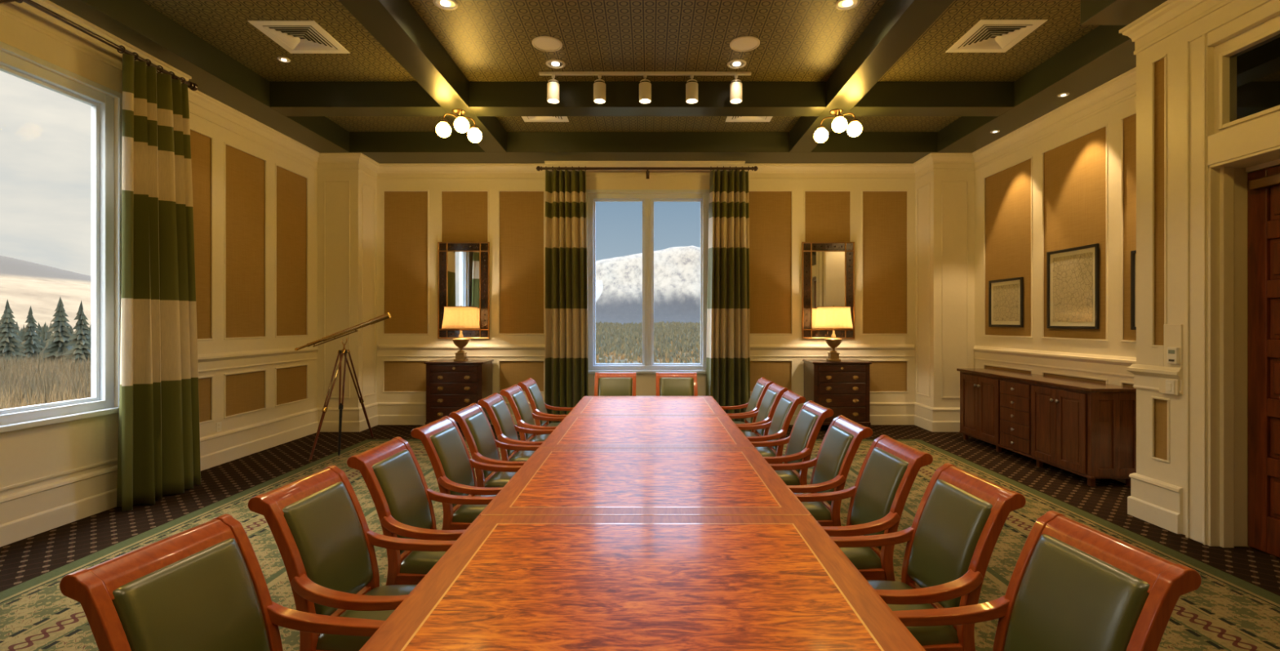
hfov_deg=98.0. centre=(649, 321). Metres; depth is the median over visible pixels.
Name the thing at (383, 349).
trim
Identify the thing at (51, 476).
trim
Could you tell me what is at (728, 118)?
ceiling vent
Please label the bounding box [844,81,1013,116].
trim
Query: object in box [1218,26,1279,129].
window
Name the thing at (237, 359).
trim
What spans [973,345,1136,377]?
trim
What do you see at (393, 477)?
chair
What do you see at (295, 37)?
ceiling vent
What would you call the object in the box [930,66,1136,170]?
trim
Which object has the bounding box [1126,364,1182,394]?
trim
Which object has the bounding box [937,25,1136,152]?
trim
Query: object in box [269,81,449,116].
trim
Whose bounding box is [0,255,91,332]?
hills
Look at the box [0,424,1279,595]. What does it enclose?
floor
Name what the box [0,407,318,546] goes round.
baseboard
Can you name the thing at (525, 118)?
ceiling vent
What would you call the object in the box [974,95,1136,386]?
wall
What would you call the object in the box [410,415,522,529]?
chair
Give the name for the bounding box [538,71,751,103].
track light
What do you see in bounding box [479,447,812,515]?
conference table
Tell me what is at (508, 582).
conference table
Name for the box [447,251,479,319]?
mirror glass
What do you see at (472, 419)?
chair
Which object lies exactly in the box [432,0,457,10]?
recessed light
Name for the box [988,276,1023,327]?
framed map
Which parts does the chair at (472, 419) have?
post, rail, backrest, post, rail, armrest, seat, armrest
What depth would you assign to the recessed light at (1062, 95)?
6.17 m
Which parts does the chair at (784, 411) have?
armrest, seat, armrest, rail, post, backrest, post, rail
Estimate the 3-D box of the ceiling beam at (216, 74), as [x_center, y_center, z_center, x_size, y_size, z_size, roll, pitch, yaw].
[-4.750,-2.676,2.885,0.560,0.302,12.170,0,0,0]
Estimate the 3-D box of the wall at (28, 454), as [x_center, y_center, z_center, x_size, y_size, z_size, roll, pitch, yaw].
[-4.918,-0.589,4.075,0.235,4.477,3.150,0,0,0]
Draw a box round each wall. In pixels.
[0,13,122,496]
[189,112,317,437]
[317,170,377,407]
[377,180,915,401]
[586,177,710,395]
[915,170,974,407]
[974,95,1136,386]
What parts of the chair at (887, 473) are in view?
armrest, seat, armrest, post, rail, seat frame, backrest, rail, post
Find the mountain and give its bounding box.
[595,245,700,324]
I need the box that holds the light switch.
[1165,379,1174,394]
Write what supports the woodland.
on the ground at (615, 360)
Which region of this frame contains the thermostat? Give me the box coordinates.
[1167,346,1179,364]
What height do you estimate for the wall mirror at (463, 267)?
1.556 m
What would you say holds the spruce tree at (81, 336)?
on the ground at (615, 360)
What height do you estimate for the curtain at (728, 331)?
4.044 m
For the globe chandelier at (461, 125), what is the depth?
6.60 m
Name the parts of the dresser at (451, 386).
drawer, drawer, drawer, drawer, drawer, moulding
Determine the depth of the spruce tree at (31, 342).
95.72 m
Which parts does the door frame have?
panel, panel, panel, panel, panel, panel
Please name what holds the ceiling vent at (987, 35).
in the ceiling
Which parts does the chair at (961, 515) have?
armrest, seat, post, armrest, rail, seat frame, backrest, rail, post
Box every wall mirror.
[437,241,489,338]
[801,241,854,338]
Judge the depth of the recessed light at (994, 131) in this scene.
7.36 m
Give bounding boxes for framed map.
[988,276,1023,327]
[1046,243,1099,328]
[1130,249,1136,329]
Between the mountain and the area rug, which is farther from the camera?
the mountain
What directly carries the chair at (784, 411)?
on the area rug
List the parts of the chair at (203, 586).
post, rail, backrest, post, armrest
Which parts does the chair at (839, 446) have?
armrest, seat, armrest, rail, seat frame, post, backrest, rail, post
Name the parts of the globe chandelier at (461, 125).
globe, arm, globe, globe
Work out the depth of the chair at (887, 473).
2.88 m
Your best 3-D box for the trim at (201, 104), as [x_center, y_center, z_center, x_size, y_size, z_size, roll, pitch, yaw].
[-4.864,-2.402,2.590,0.288,0.244,11.580,0,0,0]
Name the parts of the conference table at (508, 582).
edge moulding, edge moulding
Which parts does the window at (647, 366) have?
sash, sill, casing, sash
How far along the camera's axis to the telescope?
7.05 m
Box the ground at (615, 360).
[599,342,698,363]
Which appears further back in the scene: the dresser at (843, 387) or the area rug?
the dresser at (843, 387)
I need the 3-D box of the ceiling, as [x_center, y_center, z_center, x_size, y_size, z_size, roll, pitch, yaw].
[0.550,-2.887,2.985,11.500,0.120,12.570,0,0,0]
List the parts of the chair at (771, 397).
armrest, seat, armrest, post, backrest, post, rail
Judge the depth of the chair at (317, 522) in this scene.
2.24 m
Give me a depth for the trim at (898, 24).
5.41 m
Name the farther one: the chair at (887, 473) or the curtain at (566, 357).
the curtain at (566, 357)
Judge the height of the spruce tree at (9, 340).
14.292 m
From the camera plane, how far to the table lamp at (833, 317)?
8.34 m
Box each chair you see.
[59,513,385,650]
[248,464,455,650]
[346,436,494,585]
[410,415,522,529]
[448,402,540,487]
[477,392,554,461]
[499,383,564,440]
[517,377,573,435]
[594,372,635,395]
[655,372,697,395]
[720,377,774,432]
[728,382,788,441]
[737,390,805,463]
[751,400,833,484]
[768,414,872,525]
[795,434,933,580]
[830,462,1026,650]
[893,510,1201,650]
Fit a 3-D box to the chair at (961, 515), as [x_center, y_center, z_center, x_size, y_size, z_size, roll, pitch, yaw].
[1.076,1.151,2.360,0.731,0.980,0.578,0,0,-3]
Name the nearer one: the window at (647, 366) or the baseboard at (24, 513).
the baseboard at (24, 513)
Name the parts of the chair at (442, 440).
post, rail, backrest, post, seat frame, rail, armrest, seat, armrest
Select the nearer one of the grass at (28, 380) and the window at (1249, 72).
the window at (1249, 72)
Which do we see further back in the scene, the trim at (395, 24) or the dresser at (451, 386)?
the dresser at (451, 386)
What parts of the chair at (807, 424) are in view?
armrest, seat, armrest, rail, post, backrest, rail, post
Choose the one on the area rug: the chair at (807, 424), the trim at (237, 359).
the chair at (807, 424)
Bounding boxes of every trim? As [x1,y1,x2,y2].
[0,0,319,170]
[0,457,117,491]
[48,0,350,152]
[197,345,318,373]
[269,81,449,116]
[317,152,933,180]
[337,0,506,151]
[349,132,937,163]
[377,343,915,356]
[789,0,955,151]
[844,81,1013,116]
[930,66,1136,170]
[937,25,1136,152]
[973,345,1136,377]
[1080,0,1167,25]
[1119,0,1234,54]
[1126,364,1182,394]
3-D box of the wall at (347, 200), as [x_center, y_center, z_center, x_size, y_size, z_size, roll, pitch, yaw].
[-4.703,-0.589,8.668,0.654,4.477,0.604,0,0,0]
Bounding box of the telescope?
[294,311,391,462]
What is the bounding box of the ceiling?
[141,0,1098,132]
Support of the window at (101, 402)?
in the wall at (28, 454)
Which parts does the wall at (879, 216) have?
wall panel, wall panel, panel moulding, panel moulding, wall panel, panel moulding, panel moulding, wall panel, wall panel, panel moulding, wall panel, panel moulding, wall panel, panel moulding, wall panel, panel moulding, wall panel, panel moulding, panel moulding, wall panel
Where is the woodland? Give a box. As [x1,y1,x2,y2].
[0,320,91,358]
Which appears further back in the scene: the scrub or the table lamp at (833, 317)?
the scrub
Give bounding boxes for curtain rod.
[0,0,198,90]
[536,165,758,178]
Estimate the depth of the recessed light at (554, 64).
6.08 m
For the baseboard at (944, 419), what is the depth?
8.35 m
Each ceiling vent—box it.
[247,20,350,53]
[521,116,568,121]
[725,116,772,121]
[945,19,1047,52]
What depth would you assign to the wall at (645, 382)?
8.80 m
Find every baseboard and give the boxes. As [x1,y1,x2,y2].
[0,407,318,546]
[317,401,933,431]
[932,407,1125,483]
[1127,472,1182,533]
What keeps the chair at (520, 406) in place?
on the area rug
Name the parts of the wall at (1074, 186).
panel moulding, wall panel, panel moulding, wall panel, panel moulding, panel moulding, wall panel, wall panel, panel moulding, panel moulding, wall panel, wall panel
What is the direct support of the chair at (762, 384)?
on the area rug
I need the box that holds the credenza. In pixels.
[956,368,1136,486]
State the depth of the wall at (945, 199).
8.38 m
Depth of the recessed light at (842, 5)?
4.94 m
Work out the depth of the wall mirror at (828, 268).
8.91 m
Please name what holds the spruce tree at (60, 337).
on the ground at (615, 360)
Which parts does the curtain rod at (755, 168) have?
rod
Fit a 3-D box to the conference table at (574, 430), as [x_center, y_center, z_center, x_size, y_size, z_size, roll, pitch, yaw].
[-0.020,1.273,4.720,1.586,0.728,1.399,0,0,0]
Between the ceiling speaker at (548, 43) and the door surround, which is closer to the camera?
the door surround
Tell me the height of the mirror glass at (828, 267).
1.260 m
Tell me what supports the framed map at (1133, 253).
attached to the wall at (1074, 186)
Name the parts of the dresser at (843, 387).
drawer, drawer, drawer, drawer, drawer, moulding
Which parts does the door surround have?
wall panel, panel moulding, panel moulding, wall panel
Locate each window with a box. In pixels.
[0,40,122,432]
[586,189,709,373]
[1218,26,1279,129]
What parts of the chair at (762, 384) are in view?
armrest, seat, armrest, post, backrest, post, rail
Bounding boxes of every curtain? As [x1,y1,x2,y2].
[116,45,200,511]
[544,166,588,423]
[706,165,750,422]
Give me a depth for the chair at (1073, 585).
1.70 m
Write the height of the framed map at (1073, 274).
0.935 m
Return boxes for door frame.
[1185,0,1279,557]
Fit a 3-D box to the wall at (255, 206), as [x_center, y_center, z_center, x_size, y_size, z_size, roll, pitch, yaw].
[-5.099,-0.589,2.970,0.201,4.477,12.340,0,0,0]
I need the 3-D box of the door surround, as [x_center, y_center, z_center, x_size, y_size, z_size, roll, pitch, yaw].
[4.606,-0.589,0.770,0.968,4.477,7.940,0,0,0]
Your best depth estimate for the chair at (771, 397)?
5.72 m
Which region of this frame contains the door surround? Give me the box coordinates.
[1136,0,1279,534]
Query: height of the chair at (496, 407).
0.980 m
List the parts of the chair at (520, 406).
rail, post, backrest, post, armrest, seat, armrest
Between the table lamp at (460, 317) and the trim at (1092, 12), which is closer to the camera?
the trim at (1092, 12)
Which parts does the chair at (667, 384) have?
post, rail, backrest, post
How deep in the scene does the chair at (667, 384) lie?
7.16 m
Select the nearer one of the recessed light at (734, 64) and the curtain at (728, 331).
the recessed light at (734, 64)
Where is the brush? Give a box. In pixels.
[0,356,91,408]
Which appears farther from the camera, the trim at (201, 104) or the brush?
the brush
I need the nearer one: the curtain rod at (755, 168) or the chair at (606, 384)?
the chair at (606, 384)
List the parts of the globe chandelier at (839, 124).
globe, arm, globe, arm, globe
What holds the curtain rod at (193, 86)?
attached to the wall at (28, 454)
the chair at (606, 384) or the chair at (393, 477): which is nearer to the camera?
the chair at (393, 477)
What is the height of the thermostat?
0.130 m
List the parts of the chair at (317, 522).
post, rail, backrest, rail, armrest, post, seat, armrest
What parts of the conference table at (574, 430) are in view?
edge moulding, edge moulding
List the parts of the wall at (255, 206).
wall panel, panel moulding, wall panel, panel moulding, wall panel, wall panel, panel moulding, panel moulding, wall panel, panel moulding, wall panel, panel moulding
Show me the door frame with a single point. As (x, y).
(1233, 175)
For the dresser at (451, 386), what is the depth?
8.35 m
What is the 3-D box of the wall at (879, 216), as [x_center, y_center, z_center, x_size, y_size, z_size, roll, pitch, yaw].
[-0.055,-0.589,9.040,10.290,4.477,0.201,0,0,0]
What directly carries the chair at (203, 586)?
on the area rug
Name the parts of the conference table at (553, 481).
edge moulding, edge moulding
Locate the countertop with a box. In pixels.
[956,368,1136,391]
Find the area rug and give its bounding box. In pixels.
[0,439,1279,650]
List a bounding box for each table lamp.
[441,305,479,361]
[814,305,853,361]
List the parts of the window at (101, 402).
sill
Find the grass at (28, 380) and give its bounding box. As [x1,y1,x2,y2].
[0,349,91,408]
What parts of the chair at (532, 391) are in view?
rail, post, backrest, post, armrest, seat, armrest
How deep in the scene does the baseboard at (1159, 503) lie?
4.51 m
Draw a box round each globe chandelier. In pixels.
[435,108,482,142]
[813,108,862,142]
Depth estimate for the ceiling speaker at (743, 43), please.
5.63 m
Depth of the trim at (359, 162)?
8.88 m
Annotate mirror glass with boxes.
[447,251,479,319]
[812,251,844,328]
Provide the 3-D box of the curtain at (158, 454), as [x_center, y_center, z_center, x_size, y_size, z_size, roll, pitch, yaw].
[-4.596,-0.384,5.204,0.297,4.043,0.812,0,0,0]
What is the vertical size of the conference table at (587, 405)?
0.728 m
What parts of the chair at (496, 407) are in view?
rail, post, backrest, post, rail, armrest, seat, armrest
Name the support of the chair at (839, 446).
on the area rug
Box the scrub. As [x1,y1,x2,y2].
[596,339,700,363]
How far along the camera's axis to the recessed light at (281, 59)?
5.99 m
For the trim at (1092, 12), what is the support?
attached to the ceiling
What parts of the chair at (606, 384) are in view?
post, rail, backrest, post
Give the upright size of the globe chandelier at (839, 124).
0.320 m
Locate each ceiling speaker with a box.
[532,35,562,51]
[729,35,759,51]
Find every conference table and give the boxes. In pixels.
[359,515,925,650]
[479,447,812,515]
[537,414,755,448]
[567,395,728,415]
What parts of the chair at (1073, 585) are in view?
armrest, post, backrest, rail, post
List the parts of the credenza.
door, door, drawer, drawer, drawer, drawer, drawer, frame, moulding, door, door, panel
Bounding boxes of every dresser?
[423,359,493,424]
[802,359,871,426]
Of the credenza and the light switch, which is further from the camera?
the credenza
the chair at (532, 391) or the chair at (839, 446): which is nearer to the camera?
the chair at (839, 446)
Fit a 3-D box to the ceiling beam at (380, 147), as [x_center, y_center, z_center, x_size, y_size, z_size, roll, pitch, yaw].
[-0.090,-2.676,8.625,8.760,0.302,0.690,0,0,0]
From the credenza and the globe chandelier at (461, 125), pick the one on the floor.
the credenza
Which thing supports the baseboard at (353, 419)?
attached to the wall at (879, 216)
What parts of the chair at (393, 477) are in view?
post, rail, backrest, seat frame, rail, post, armrest, seat, armrest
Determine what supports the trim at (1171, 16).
attached to the door surround
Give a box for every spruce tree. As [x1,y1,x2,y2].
[0,299,28,364]
[18,305,44,360]
[35,297,74,366]
[61,300,91,364]
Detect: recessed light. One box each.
[277,57,290,62]
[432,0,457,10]
[546,58,564,68]
[727,58,746,68]
[835,0,860,10]
[990,129,999,133]
[1057,92,1069,97]

